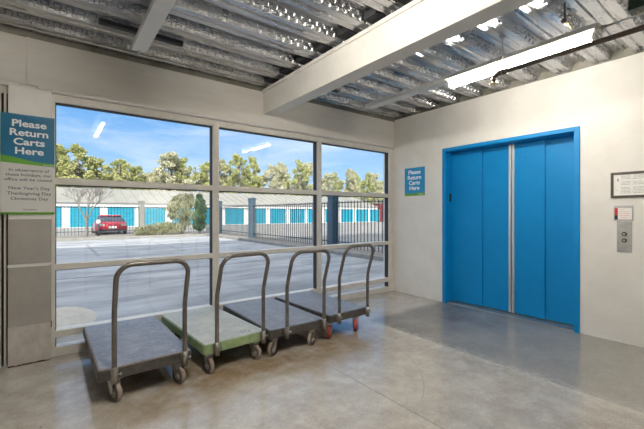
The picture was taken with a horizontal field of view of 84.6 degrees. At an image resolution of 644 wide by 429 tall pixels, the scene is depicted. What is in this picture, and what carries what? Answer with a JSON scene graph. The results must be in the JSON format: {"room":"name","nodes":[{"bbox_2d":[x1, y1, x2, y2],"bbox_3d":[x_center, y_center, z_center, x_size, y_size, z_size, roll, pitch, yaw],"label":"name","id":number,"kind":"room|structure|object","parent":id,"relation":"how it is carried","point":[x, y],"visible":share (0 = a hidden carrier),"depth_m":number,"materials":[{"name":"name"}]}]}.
{"room":"storage facility lobby","nodes":[
{"label":"storage facility lobby","id":0,"kind":"room"},
{"bbox_2d":[0,31,393,145],"bbox_3d":[-2.363,-0.125,3.564,8.935,2.950,0.216,0,0,-37],"label":"wall","id":1,"kind":"structure","parent":0,"point":[23,60],"depth_m":3.86,"materials":[{"name":"beige paint"}]},
{"bbox_2d":[1,93,7,365],"bbox_3d":[-2.735,0.140,3.280,0.342,2.420,0.100,0,0,-37],"label":"trim","id":2,"kind":"structure","parent":1,"relation":"attached to","point":[2,94],"depth_m":3.14,"materials":[{"name":"grey"}]},
{"bbox_2d":[4,87,6,366],"bbox_3d":[-2.836,0.115,3.176,0.016,2.470,0.145,0,0,-37],"label":"trim","id":3,"kind":"structure","parent":1,"relation":"attached to","point":[5,93],"depth_m":3.12,"materials":[{"name":"grey metal"}]},
{"bbox_2d":[0,84,36,93],"bbox_3d":[-2.813,-1.125,3.202,0.620,0.110,0.130,0,0,-37],"label":"trim","id":4,"kind":"structure","parent":1,"relation":"attached to","point":[22,85],"depth_m":3.14,"materials":[{"name":"beige paint"}]},
{"bbox_2d":[50,94,215,356],"bbox_3d":[-1.950,0.111,3.840,1.594,2.478,0.124,0,0,-37],"label":"window","id":5,"kind":"structure","parent":1,"relation":"in","point":[76,346],"depth_m":3.69,"materials":[{"name":"grey"}]},
{"bbox_2d":[0,24,393,121],"bbox_3d":[-2.277,-1.668,3.617,8.735,0.140,0.195,0,0,-37],"label":"trim","id":6,"kind":"structure","parent":1,"relation":"attached to","point":[3,28],"depth_m":3.80,"materials":[{"name":"metal"}]},
{"bbox_2d":[0,79,394,148],"bbox_3d":[-1.316,-1.149,4.251,6.434,0.042,0.105,0,0,-37],"label":"trim","id":7,"kind":"structure","parent":1,"relation":"attached to","point":[2,82],"depth_m":3.99,"materials":[{"name":"white paint"}]},
{"bbox_2d":[216,120,318,309],"bbox_3d":[-0.693,0.111,4.792,1.560,2.478,0.124,0,0,-37],"label":"window","id":8,"kind":"structure","parent":1,"relation":"in","point":[221,125],"depth_m":4.79,"materials":[{"name":"grey metal"}]},
{"bbox_2d":[319,137,391,299],"bbox_3d":[0.555,0.111,5.737,1.570,2.478,0.124,0,0,-37],"label":"window","id":9,"kind":"structure","parent":1,"relation":"in","point":[387,279],"depth_m":5.84,"materials":[{"name":"grey metal"}]},
{"bbox_2d":[0,291,643,428],"bbox_3d":[0.058,1.409,0.781,9.035,0.121,7.176,0,0,-37],"label":"floor","id":10,"kind":"structure","parent":0,"point":[290,388],"depth_m":2.81,"materials":[{"name":"concrete"}]},
{"bbox_2d":[7,85,51,367],"bbox_3d":[-2.646,0.107,3.213,0.309,2.485,0.082,0,0,-37],"label":"boxed column","id":11,"kind":"structure","parent":10,"relation":"on","point":[29,267],"depth_m":3.19,"materials":[{"name":"paint"}]},
{"bbox_2d":[1,112,54,213],"bbox_3d":[-2.628,-0.436,3.170,0.372,0.887,0.009,0,0,-37],"label":"sign","id":12,"kind":"object","parent":11,"relation":"attached to","point":[27,141],"visible":1,"depth_m":3.16,"materials":[{"name":"blue"}]},
{"bbox_2d":[83,259,190,401],"bbox_3d":[-1.647,0.844,3.100,0.650,1.014,1.390,0,0,-38],"label":"cart","id":13,"kind":"object","parent":10,"relation":"on","point":[116,349],"visible":1,"depth_m":2.79,"materials":[{"name":"metal"}]},
{"bbox_2d":[110,366,121,384],"bbox_3d":[-1.464,1.145,2.517,0.070,0.114,0.046,0,0,-37],"label":"socket","id":14,"kind":"object","parent":13,"relation":"attached to","point":[115,371],"depth_m":2.50,"materials":[{"name":"metal"}]},
{"bbox_2d":[181,350,190,365],"bbox_3d":[-1.080,1.145,2.815,0.070,0.114,0.046,0,0,-37],"label":"socket","id":15,"kind":"object","parent":13,"relation":"attached to","point":[185,354],"depth_m":2.80,"materials":[{"name":"metal"}]},
{"bbox_2d":[161,252,269,373],"bbox_3d":[-1.094,0.844,3.545,0.601,1.014,1.334,0,0,-41],"label":"cart","id":16,"kind":"object","parent":10,"relation":"on","point":[211,330],"visible":0.91,"depth_m":3.28,"materials":[{"name":"green plastic"}]},
{"bbox_2d":[213,341,222,355],"bbox_3d":[-0.882,1.145,3.010,0.072,0.114,0.047,0,0,-37],"label":"socket","id":17,"kind":"object","parent":16,"relation":"attached to","point":[217,345],"depth_m":2.99,"materials":[{"name":"metal"}]},
{"bbox_2d":[260,330,267,343],"bbox_3d":[-0.539,1.145,3.304,0.072,0.114,0.047,0,0,-37],"label":"socket","id":18,"kind":"object","parent":16,"relation":"attached to","point":[263,335],"depth_m":3.28,"materials":[{"name":"metal"}]},
{"bbox_2d":[223,249,330,355],"bbox_3d":[-0.545,0.849,3.937,0.686,1.004,1.344,0,0,-37],"label":"cart","id":19,"kind":"object","parent":10,"relation":"on","point":[282,319],"visible":0.91,"depth_m":3.65,"materials":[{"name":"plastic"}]},
{"bbox_2d":[284,327,291,338],"bbox_3d":[-0.328,1.145,3.413,0.070,0.114,0.046,0,0,-37],"label":"socket","id":20,"kind":"object","parent":19,"relation":"attached to","point":[287,330],"depth_m":3.39,"materials":[{"name":"metal"}]},
{"bbox_2d":[321,319,327,329],"bbox_3d":[0.030,1.145,3.681,0.070,0.114,0.046,0,0,-37],"label":"socket","id":21,"kind":"object","parent":19,"relation":"attached to","point":[323,321],"depth_m":3.66,"materials":[{"name":"metal"}]},
{"bbox_2d":[275,244,373,337],"bbox_3d":[-0.013,0.844,4.383,0.650,1.014,1.294,0,0,-39],"label":"cart","id":22,"kind":"object","parent":10,"relation":"on","point":[337,310],"visible":0.83,"depth_m":4.12,"materials":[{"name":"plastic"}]},
{"bbox_2d":[336,313,342,323],"bbox_3d":[0.198,1.145,3.879,0.071,0.114,0.046,0,0,-37],"label":"socket","id":23,"kind":"object","parent":22,"relation":"attached to","point":[339,316],"depth_m":3.86,"materials":[{"name":"metal"}]},
{"bbox_2d":[365,307,370,316],"bbox_3d":[0.542,1.145,4.157,0.071,0.114,0.046,0,0,-37],"label":"socket","id":24,"kind":"object","parent":22,"relation":"attached to","point":[367,310],"depth_m":4.13,"materials":[{"name":"metal"}]},
{"bbox_2d":[332,326,423,397],"bbox_3d":[0.428,1.349,3.525,0.666,0.001,1.876,0,0,-37],"label":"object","id":25,"kind":"structure","parent":10,"relation":"on","point":[332,326],"depth_m":3.38,"materials":[{"name":"grey"}]},
{"bbox_2d":[0,0,643,118],"bbox_3d":[-0.166,-1.689,0.687,8.965,0.078,7.455,0,0,-37],"label":"ceiling","id":26,"kind":"structure","parent":0,"point":[245,41],"depth_m":3.34,"materials":[{"name":"metal"}]},
{"bbox_2d":[98,17,182,46],"bbox_3d":[-1.611,-1.628,3.192,0.685,0.040,0.055,0,0,-37],"label":"strip","id":27,"kind":"object","parent":26,"relation":"attached to","point":[101,21],"visible":0.89,"depth_m":3.11,"materials":[{"name":"grey metal"}]},
{"bbox_2d":[131,0,175,53],"bbox_3d":[-0.640,-1.510,1.848,0.200,0.280,3.320,0,0,-37],"label":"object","id":28,"kind":"object","parent":26,"relation":"hanging from","point":[157,12],"visible":1,"depth_m":2.71,"materials":[{"name":"white metal"}]},
{"bbox_2d":[262,0,535,115],"bbox_3d":[1.430,-1.510,1.855,0.300,0.410,7.100,0,0,-37],"label":"steel beam","id":29,"kind":"structure","parent":26,"relation":"attached to","point":[417,26],"depth_m":2.99,"materials":[{"name":"white metal"}]},
{"bbox_2d":[365,17,603,109],"bbox_3d":[1.429,-1.510,3.853,0.200,0.280,2.620,0,0,-37],"label":"strip light","id":30,"kind":"object","parent":26,"relation":"hanging from","point":[591,32],"visible":0.9,"depth_m":3.37,"materials":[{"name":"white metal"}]},
{"bbox_2d":[601,12,643,28],"bbox_3d":[2.406,-1.478,2.562,0.028,0.034,0.620,0,0,-37],"label":"conduit","id":31,"kind":"object","parent":30,"relation":"attached to","point":[641,13],"visible":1,"depth_m":2.71,"materials":[{"name":"silver metal"}]},
{"bbox_2d":[628,0,643,15],"bbox_3d":[2.356,-1.573,2.637,0.119,0.150,0.100,0,0,-37],"label":"junction box","id":32,"kind":"object","parent":31,"relation":"on","point":[635,7],"visible":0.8,"depth_m":2.62,"materials":[{"name":"black metal"}]},
{"bbox_2d":[490,24,643,87],"bbox_3d":[2.965,-1.419,1.583,0.080,0.461,4.505,0,0,-37],"label":"pipe","id":33,"kind":"object","parent":26,"relation":"hanging from","point":[502,71],"visible":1,"depth_m":2.88,"materials":[{"name":"metal"}]},
{"bbox_2d":[561,2,572,28],"bbox_3d":[1.937,-1.565,2.796,0.155,0.170,0.040,0,0,-37],"label":"sprinkler","id":34,"kind":"object","parent":26,"relation":"attached to","point":[564,20],"visible":1,"depth_m":2.76,"materials":[{"name":"metal"}]},
{"bbox_2d":[392,149,392,290],"bbox_3d":[1.170,0.110,6.261,0.044,2.480,0.180,0,0,-37],"label":"wall","id":35,"kind":"structure","parent":0,"point":[392,149],"depth_m":6.20,"materials":[{"name":"beige paint"}]},
{"bbox_2d":[393,52,643,347],"bbox_3d":[3.540,-0.139,3.417,0.300,2.978,7.576,0,0,-37],"label":"wall","id":36,"kind":"structure","parent":0,"point":[606,100],"depth_m":3.98,"materials":[{"name":"beige paint"}]},
{"bbox_2d":[405,166,424,195],"bbox_3d":[1.521,-0.526,5.824,0.012,0.462,0.400,0,0,-37],"label":"sign","id":37,"kind":"object","parent":36,"relation":"attached to","point":[414,177],"visible":1,"depth_m":5.80,"materials":[{"name":"blue plastic"}]},
{"bbox_2d":[442,126,579,332],"bbox_3d":[2.483,0.181,4.778,0.302,2.338,1.766,0,0,-37],"label":"elevator door","id":38,"kind":"structure","parent":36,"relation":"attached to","point":[511,206],"depth_m":4.73,"materials":[{"name":"blue paint"}]},
{"bbox_2d":[391,47,643,119],"bbox_3d":[-0.022,-1.669,0.721,9.235,0.138,7.576,0,0,-37],"label":"trim","id":39,"kind":"structure","parent":36,"relation":"attached to","point":[618,54],"depth_m":4.31,"materials":[{"name":"metal"}]},
{"bbox_2d":[614,205,632,220],"bbox_3d":[3.138,-0.005,3.687,0.014,0.158,0.156,0,0,-37],"label":"notice","id":40,"kind":"object","parent":36,"relation":"attached to","point":[621,213],"visible":1,"depth_m":3.68,"materials":[{"name":"paper"}]},
{"bbox_2d":[617,221,631,252],"bbox_3d":[3.141,0.241,3.680,0.017,0.325,0.122,0,0,-37],"label":"plate","id":41,"kind":"object","parent":36,"relation":"attached to","point":[624,228],"visible":1,"depth_m":3.68,"materials":[{"name":"metal"}]},
{"bbox_2d":[611,171,643,197],"bbox_3d":[3.205,-0.300,3.593,0.019,0.266,0.438,0,0,-37],"label":"framed certificate","id":42,"kind":"object","parent":36,"relation":"attached to","point":[623,184],"visible":1,"depth_m":3.66,"materials":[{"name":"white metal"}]},
{"bbox_2d":[617,175,643,192],"bbox_3d":[3.206,-0.302,3.592,0.001,0.179,0.338,0,0,-37],"label":"print","id":43,"kind":"object","parent":42,"relation":"attached to","point":[625,183],"depth_m":3.64,"materials":[{"name":"grey paper"}]},
{"bbox_3d":[-3.500,0.090,2.701,1.080,2.520,0.100,0,0,-37],"label":"wall","id":44,"kind":"structure","parent":0,"visible":0},
{"bbox_2d":[0,91,0,367],"bbox_3d":[-2.952,0.140,3.078,0.248,2.420,0.160,0,0,-37],"label":"trim","id":45,"kind":"structure","parent":44,"relation":"attached to","point":[0,91],"depth_m":3.09,"materials":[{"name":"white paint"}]},
{"label":"outside","id":46,"kind":"structure","parent":0,"visible":0},
{"bbox_2d":[138,171,164,189],"bbox_3d":[-30.580,-2.981,60.700,9.126,8.674,9.186,0,0,-37],"label":"pine tree","id":47,"kind":"object","parent":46,"point":[152,171],"visible":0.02,"depth_m":60.48,"materials":[{"name":"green plant"}]},
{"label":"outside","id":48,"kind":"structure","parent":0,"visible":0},
{"bbox_2d":[146,171,180,190],"bbox_3d":[-26.847,-2.988,61.230,10.209,8.687,6.698,0,0,18],"label":"pine tree","id":49,"kind":"object","parent":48,"point":[163,171],"visible":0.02,"depth_m":60.72,"materials":[{"name":"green plant"}]},
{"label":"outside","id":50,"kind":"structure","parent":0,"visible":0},
{"bbox_2d":[194,172,227,192],"bbox_3d":[-20.995,-3.173,66.245,8.768,9.060,8.711,0,0,9],"label":"pine tree","id":51,"kind":"object","parent":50,"point":[208,176],"visible":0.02,"depth_m":64.66,"materials":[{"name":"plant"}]},
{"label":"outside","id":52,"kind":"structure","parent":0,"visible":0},
{"bbox_2d":[235,175,262,193],"bbox_3d":[-14.638,-3.447,70.997,8.074,9.605,7.721,0,0,18],"label":"pine tree","id":53,"kind":"object","parent":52,"point":[245,179],"visible":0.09,"depth_m":70.27,"materials":[{"name":"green plant"}]},
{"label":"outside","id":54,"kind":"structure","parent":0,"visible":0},
{"bbox_2d":[254,174,268,194],"bbox_3d":[-12.339,-3.462,73.978,7.933,9.638,7.882,0,0,-34],"label":"pine tree","id":55,"kind":"object","parent":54,"point":[265,179],"visible":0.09,"depth_m":73.45,"materials":[{"name":"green plant"}]},
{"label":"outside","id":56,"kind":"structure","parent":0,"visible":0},
{"bbox_2d":[267,175,297,194],"bbox_3d":[-8.306,-3.518,75.191,6.060,9.749,9.237,0,0,21],"label":"pine tree","id":57,"kind":"object","parent":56,"point":[288,175],"visible":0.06,"depth_m":74.00,"materials":[{"name":"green plant"}]},
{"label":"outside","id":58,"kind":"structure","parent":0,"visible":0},
{"bbox_2d":[334,180,348,190],"bbox_3d":[3.704,-3.462,86.451,7.098,9.638,7.052,0,0,28],"label":"pine tree","id":59,"kind":"object","parent":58,"point":[336,182],"visible":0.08,"depth_m":86.82,"materials":[{"name":"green plant"}]},
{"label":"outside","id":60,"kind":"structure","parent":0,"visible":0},
{"bbox_2d":[345,181,364,200],"bbox_3d":[8.065,-3.615,87.638,7.292,9.942,4.784,0,0,-7],"label":"pine tree","id":61,"kind":"object","parent":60,"point":[347,186],"visible":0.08,"depth_m":87.48,"materials":[{"name":"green plant"}]},
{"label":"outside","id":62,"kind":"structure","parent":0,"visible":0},
{"bbox_2d":[355,180,372,199],"bbox_3d":[10.194,-3.641,91.349,6.729,9.993,6.434,0,0,37],"label":"pine tree","id":63,"kind":"object","parent":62,"point":[362,183],"visible":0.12,"depth_m":91.16,"materials":[{"name":"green plant"}]},
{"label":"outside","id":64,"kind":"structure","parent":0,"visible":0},
{"bbox_2d":[374,181,383,202],"bbox_3d":[14.386,-3.702,93.018,6.681,10.120,6.637,0,0,-15],"label":"pine tree","id":65,"kind":"object","parent":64,"point":[381,187],"visible":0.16,"depth_m":91.52,"materials":[{"name":"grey plant"}]},
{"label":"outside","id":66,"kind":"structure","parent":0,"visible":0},
{"bbox_2d":[1,236,390,366],"bbox_3d":[4.017,1.515,19.545,90.000,0.270,17.684,0,0,-37],"label":"ground","id":67,"kind":"structure","parent":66,"point":[140,293],"depth_m":8.03,"materials":[{"name":"grey asphalt"}]},
{"bbox_2d":[56,307,96,327],"bbox_3d":[-3.409,1.374,4.719,0.662,0.012,1.334,0,0,-43],"label":"concrete patch","id":68,"kind":"object","parent":67,"relation":"on","point":[65,316],"visible":0.63,"depth_m":4.71,"materials":[{"name":"grey concrete"}]},
{"bbox_2d":[56,242,312,279],"bbox_3d":[-7.961,1.378,11.344,13.000,0.004,9.300,0,0,-37],"label":"pavement marking lines","id":69,"kind":"object","parent":67,"relation":"on","point":[88,246],"visible":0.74,"depth_m":9.77,"materials":[{"name":"paint"}]},
{"bbox_2d":[56,234,383,260],"bbox_3d":[-16.830,1.450,4.918,39.100,0.400,16.160,0,0,-37],"label":"kerb","id":70,"kind":"object","parent":67,"relation":"on","point":[337,252],"visible":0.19,"depth_m":17.81,"materials":[{"name":"concrete"}]},
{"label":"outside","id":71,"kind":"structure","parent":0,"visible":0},
{"bbox_2d":[56,232,383,255],"bbox_3d":[-17.826,1.470,6.234,39.100,0.360,19.140,0,0,-37],"label":"verge","id":72,"kind":"structure","parent":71,"point":[376,252],"depth_m":18.39,"materials":[{"name":"concrete"}]},
{"bbox_2d":[62,187,113,236],"bbox_3d":[-13.084,-0.263,19.899,2.390,3.133,1.772,0,0,14],"label":"bare tree","id":73,"kind":"object","parent":72,"relation":"on","point":[86,218],"visible":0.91,"depth_m":19.69,"materials":[{"name":"grey plant"}]},
{"bbox_2d":[56,205,138,235],"bbox_3d":[-15.117,0.400,19.786,8.782,1.740,0.036,0,0,-37],"label":"iron fence","id":74,"kind":"object","parent":72,"relation":"on","point":[60,206],"visible":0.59,"depth_m":21.53,"materials":[{"name":"grey metal"}]},
{"bbox_2d":[96,220,100,235],"bbox_3d":[-13.017,0.816,20.590,0.260,0.948,0.278,0,0,-37],"label":"meter box","id":75,"kind":"object","parent":72,"relation":"on","point":[98,222],"visible":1,"depth_m":20.55,"materials":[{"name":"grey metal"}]},
{"bbox_2d":[138,200,144,233],"bbox_3d":[-11.482,0.235,22.539,0.360,2.150,0.360,0,0,-37],"label":"fence post","id":76,"kind":"object","parent":72,"relation":"on","point":[141,203],"visible":0.84,"depth_m":22.40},
{"bbox_2d":[133,221,183,235],"bbox_3d":[-9.946,0.902,21.577,2.821,0.924,1.013,0,0,-37],"label":"hedge","id":77,"kind":"object","parent":72,"relation":"on","point":[167,226],"visible":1,"depth_m":21.45,"materials":[{"name":"green plant"}]},
{"bbox_2d":[145,206,203,232],"bbox_3d":[-9.839,0.400,23.782,3.782,1.740,0.036,0,0,-37],"label":"iron fence","id":78,"kind":"object","parent":72,"relation":"on","point":[147,207],"visible":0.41,"depth_m":23.05,"materials":[{"name":"grey"}]},
{"bbox_2d":[164,192,194,232],"bbox_3d":[-9.231,-0.051,23.109,2.063,2.729,1.267,0,0,-37],"label":"shrub","id":79,"kind":"object","parent":72,"relation":"on","point":[187,203],"visible":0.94,"depth_m":23.05,"materials":[{"name":"green plant"}]},
{"bbox_2d":[192,193,207,233],"bbox_3d":[-7.862,-0.011,22.771,1.010,2.626,0.959,0,0,-37],"label":"conifer","id":80,"kind":"object","parent":72,"relation":"on","point":[199,216],"visible":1,"depth_m":22.59,"materials":[{"name":"green plant"}]},
{"bbox_2d":[206,207,209,231],"bbox_3d":[-7.453,0.400,23.927,0.036,1.740,2.252,0,0,-37],"label":"iron fence","id":81,"kind":"object","parent":72,"relation":"on","point":[208,207],"visible":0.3,"depth_m":24.38,"materials":[{"name":"grey metal"}]},
{"bbox_2d":[219,201,222,233],"bbox_3d":[-6.653,0.235,22.870,0.360,2.150,0.360,0,0,-37],"label":"fence post","id":82,"kind":"object","parent":72,"relation":"on","point":[220,202],"visible":0.5,"depth_m":22.78,"materials":[{"name":"metal"}]},
{"bbox_2d":[220,205,247,236],"bbox_3d":[-5.204,0.400,20.957,0.036,1.740,4.402,0,0,-37],"label":"iron fence","id":83,"kind":"object","parent":72,"relation":"on","point":[227,209],"visible":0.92,"depth_m":20.82,"materials":[{"name":"grey metal"}]},
{"bbox_2d":[248,197,256,237],"bbox_3d":[-3.768,0.220,19.059,0.360,2.180,0.360,0,0,-37],"label":"fence post","id":84,"kind":"object","parent":72,"relation":"on","point":[251,201],"visible":0.92,"depth_m":18.96,"materials":[{"name":"grey metal"}]},
{"bbox_2d":[253,202,327,244],"bbox_3d":[-1.673,0.400,16.293,0.036,1.740,6.562,0,0,-37],"label":"iron fence","id":85,"kind":"object","parent":72,"relation":"on","point":[309,203],"visible":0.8,"depth_m":16.08,"materials":[{"name":"grey metal"}]},
{"bbox_2d":[326,196,339,244],"bbox_3d":[0.421,0.285,13.526,0.360,2.050,0.360,0,0,-37],"label":"fence post","id":86,"kind":"object","parent":72,"relation":"on","point":[332,200],"visible":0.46,"depth_m":13.40,"materials":[{"name":"metal"}]},
{"bbox_2d":[336,199,383,252],"bbox_3d":[1.755,0.400,11.764,0.036,1.740,4.042,0,0,-37],"label":"iron fence","id":87,"kind":"object","parent":72,"relation":"on","point":[360,201],"visible":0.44,"depth_m":12.30,"materials":[{"name":"grey metal"}]},
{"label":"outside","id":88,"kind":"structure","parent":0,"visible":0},
{"bbox_2d":[56,222,383,250],"bbox_3d":[4.000,1.500,44.418,120.000,0.300,54.000,0,0,-37],"label":"pavement","id":89,"kind":"structure","parent":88,"point":[345,224],"depth_m":26.79,"materials":[{"name":"grey concrete"}]},
{"bbox_2d":[56,164,76,187],"bbox_3d":[-35.744,-3.229,44.708,6.634,9.170,10.112,0,0,2],"label":"pine tree","id":90,"kind":"object","parent":89,"relation":"on","point":[58,174],"visible":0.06,"depth_m":45.72,"materials":[{"name":"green plant"}]},
{"bbox_2d":[56,143,79,186],"bbox_3d":[-35.159,-3.980,47.616,7.177,10.672,6.863,0,0,-44],"label":"tree","id":91,"kind":"object","parent":89,"relation":"on","point":[60,150],"visible":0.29,"depth_m":46.70,"materials":[{"name":"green plant"}]},
{"bbox_2d":[58,143,107,188],"bbox_3d":[-32.477,-3.918,46.896,5.834,10.551,6.013,0,0,19],"label":"tree","id":92,"kind":"object","parent":89,"relation":"on","point":[75,148],"visible":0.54,"depth_m":46.44,"materials":[{"name":"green plant"}]},
{"bbox_2d":[84,158,112,188],"bbox_3d":[-31.645,-3.277,49.911,3.828,9.267,5.834,0,0,-41],"label":"tree","id":93,"kind":"object","parent":89,"relation":"on","point":[95,165],"visible":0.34,"depth_m":49.40,"materials":[{"name":"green plant"}]},
{"bbox_2d":[91,215,127,234],"bbox_3d":[-14.576,0.715,24.191,1.795,1.270,4.230,0,0,-37],"label":"car","id":94,"kind":"object","parent":89,"relation":"on","point":[105,225],"visible":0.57,"depth_m":22.83,"materials":[{"name":"red paint"}]},
{"bbox_2d":[100,159,139,189],"bbox_3d":[-28.394,-3.253,50.045,5.490,9.217,5.742,0,0,3],"label":"tree","id":95,"kind":"object","parent":89,"relation":"on","point":[118,166],"visible":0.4,"depth_m":49.62,"materials":[{"name":"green plant"}]},
{"bbox_2d":[116,165,152,189],"bbox_3d":[-27.940,-2.952,53.155,5.834,8.615,6.013,0,0,-25],"label":"pine tree","id":96,"kind":"object","parent":89,"relation":"on","point":[135,170],"visible":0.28,"depth_m":52.47,"materials":[{"name":"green plant"}]},
{"bbox_2d":[144,151,193,191],"bbox_3d":[-22.950,-4.087,53.697,7.349,10.891,7.301,0,0,-34],"label":"tree","id":97,"kind":"object","parent":89,"relation":"on","point":[171,157],"visible":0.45,"depth_m":53.07,"materials":[{"name":"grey plant"}]},
{"bbox_2d":[168,157,201,191],"bbox_3d":[-22.381,-3.856,56.808,4.338,10.425,6.612,0,0,21],"label":"tree","id":98,"kind":"object","parent":89,"relation":"on","point":[182,161],"visible":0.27,"depth_m":55.98,"materials":[{"name":"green plant"}]},
{"bbox_2d":[184,162,222,192],"bbox_3d":[-18.832,-3.544,56.986,6.460,9.799,6.177,0,0,-25],"label":"pine tree","id":99,"kind":"object","parent":89,"relation":"on","point":[202,177],"visible":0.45,"depth_m":56.03,"materials":[{"name":"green plant"}]},
{"bbox_2d":[56,187,379,227],"bbox_3d":[-16.478,-0.750,45.847,57.470,4.200,11.600,0,0,-37],"label":"building","id":100,"kind":"structure","parent":89,"relation":"on","point":[121,197],"depth_m":40.43,"materials":[{"name":"grey metal"}]},
{"bbox_2d":[219,159,234,192],"bbox_3d":[-17.833,-3.991,60.684,6.305,10.698,6.405,0,0,13],"label":"tree","id":101,"kind":"object","parent":89,"relation":"on","point":[222,162],"visible":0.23,"depth_m":60.43,"materials":[{"name":"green plant"}]},
{"bbox_2d":[223,153,257,193],"bbox_3d":[-14.320,-4.513,61.129,6.101,11.740,5.834,0,0,6],"label":"tree","id":102,"kind":"object","parent":89,"relation":"on","point":[237,161],"visible":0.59,"depth_m":60.74,"materials":[{"name":"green plant"}]},
{"bbox_2d":[241,156,264,194],"bbox_3d":[-12.720,-4.595,64.450,4.343,11.906,4.213,0,0,-22],"label":"tree","id":103,"kind":"object","parent":89,"relation":"on","point":[253,165],"visible":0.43,"depth_m":63.96,"materials":[{"name":"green plant"}]},
{"bbox_2d":[261,164,287,194],"bbox_3d":[-8.643,-3.895,65.094,4.978,10.505,5.057,0,0,-31],"label":"pine tree","id":104,"kind":"object","parent":89,"relation":"on","point":[271,170],"visible":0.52,"depth_m":64.24,"materials":[{"name":"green plant"}]},
{"bbox_2d":[270,162,292,194],"bbox_3d":[-7.851,-4.280,68.299,5.057,11.276,4.978,0,0,-15],"label":"pine tree","id":105,"kind":"object","parent":89,"relation":"on","point":[281,172],"visible":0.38,"depth_m":67.56,"materials":[{"name":"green plant"}]},
{"bbox_2d":[285,159,311,195],"bbox_3d":[-4.397,-4.627,68.415,4.083,11.969,6.223,0,0,39],"label":"pine tree","id":106,"kind":"object","parent":89,"relation":"on","point":[300,165],"visible":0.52,"depth_m":68.09,"materials":[{"name":"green plant"}]},
{"bbox_2d":[294,162,312,195],"bbox_3d":[-2.978,-4.568,71.329,5.394,11.854,5.310,0,0,16],"label":"pine tree","id":107,"kind":"object","parent":89,"relation":"on","point":[307,164],"visible":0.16,"depth_m":71.21,"materials":[{"name":"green plant"}]},
{"bbox_2d":[322,173,340,196],"bbox_3d":[1.471,-3.558,72.387,5.310,9.831,5.394,0,0,31],"label":"pine tree","id":108,"kind":"object","parent":89,"relation":"on","point":[327,178],"visible":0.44,"depth_m":71.89,"materials":[{"name":"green plant"}]},
{"bbox_2d":[322,172,341,196],"bbox_3d":[2.252,-3.787,75.330,5.024,10.284,4.804,0,0,24],"label":"pine tree","id":109,"kind":"object","parent":89,"relation":"on","point":[336,187],"visible":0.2,"depth_m":75.29,"materials":[{"name":"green plant"}]},
{"bbox_2d":[339,168,359,197],"bbox_3d":[5.789,-4.183,76.351,4.720,11.084,4.646,0,0,-28],"label":"pine tree","id":110,"kind":"object","parent":89,"relation":"on","point":[349,173],"visible":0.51,"depth_m":75.89,"materials":[{"name":"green plant"}]},
{"bbox_2d":[346,170,362,199],"bbox_3d":[7.195,-4.289,79.420,3.317,11.294,5.056,0,0,27],"label":"pine tree","id":111,"kind":"object","parent":89,"relation":"on","point":[358,179],"visible":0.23,"depth_m":79.24,"materials":[{"name":"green plant"}]},
{"bbox_2d":[360,172,380,202],"bbox_3d":[10.580,-4.029,79.904,4.665,10.770,4.461,0,0,-19],"label":"pine tree","id":112,"kind":"object","parent":89,"relation":"on","point":[367,181],"visible":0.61,"depth_m":79.32,"materials":[{"name":"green plant"}]},
{"bbox_2d":[370,173,383,202],"bbox_3d":[12.546,-4.183,83.132,4.322,11.084,4.382,0,0,19],"label":"pine tree","id":113,"kind":"object","parent":89,"relation":"on","point":[377,175],"visible":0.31,"depth_m":82.68,"materials":[{"name":"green plant"}]},
{"bbox_2d":[370,203,383,221],"bbox_3d":[9.696,-0.225,63.154,5.700,3.150,9.400,0,0,-37],"label":"building","id":114,"kind":"structure","parent":89,"relation":"on","point":[376,204],"depth_m":58.62,"materials":[{"name":"red"}]},
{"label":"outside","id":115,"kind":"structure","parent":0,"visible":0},
{"bbox_2d":[56,282,383,343],"bbox_3d":[-2.517,1.458,3.934,12.735,0.185,0.620,0,0,-37],"label":"strip","id":116,"kind":"object","parent":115,"point":[77,336],"depth_m":6.05,"materials":[{"name":"concrete"}]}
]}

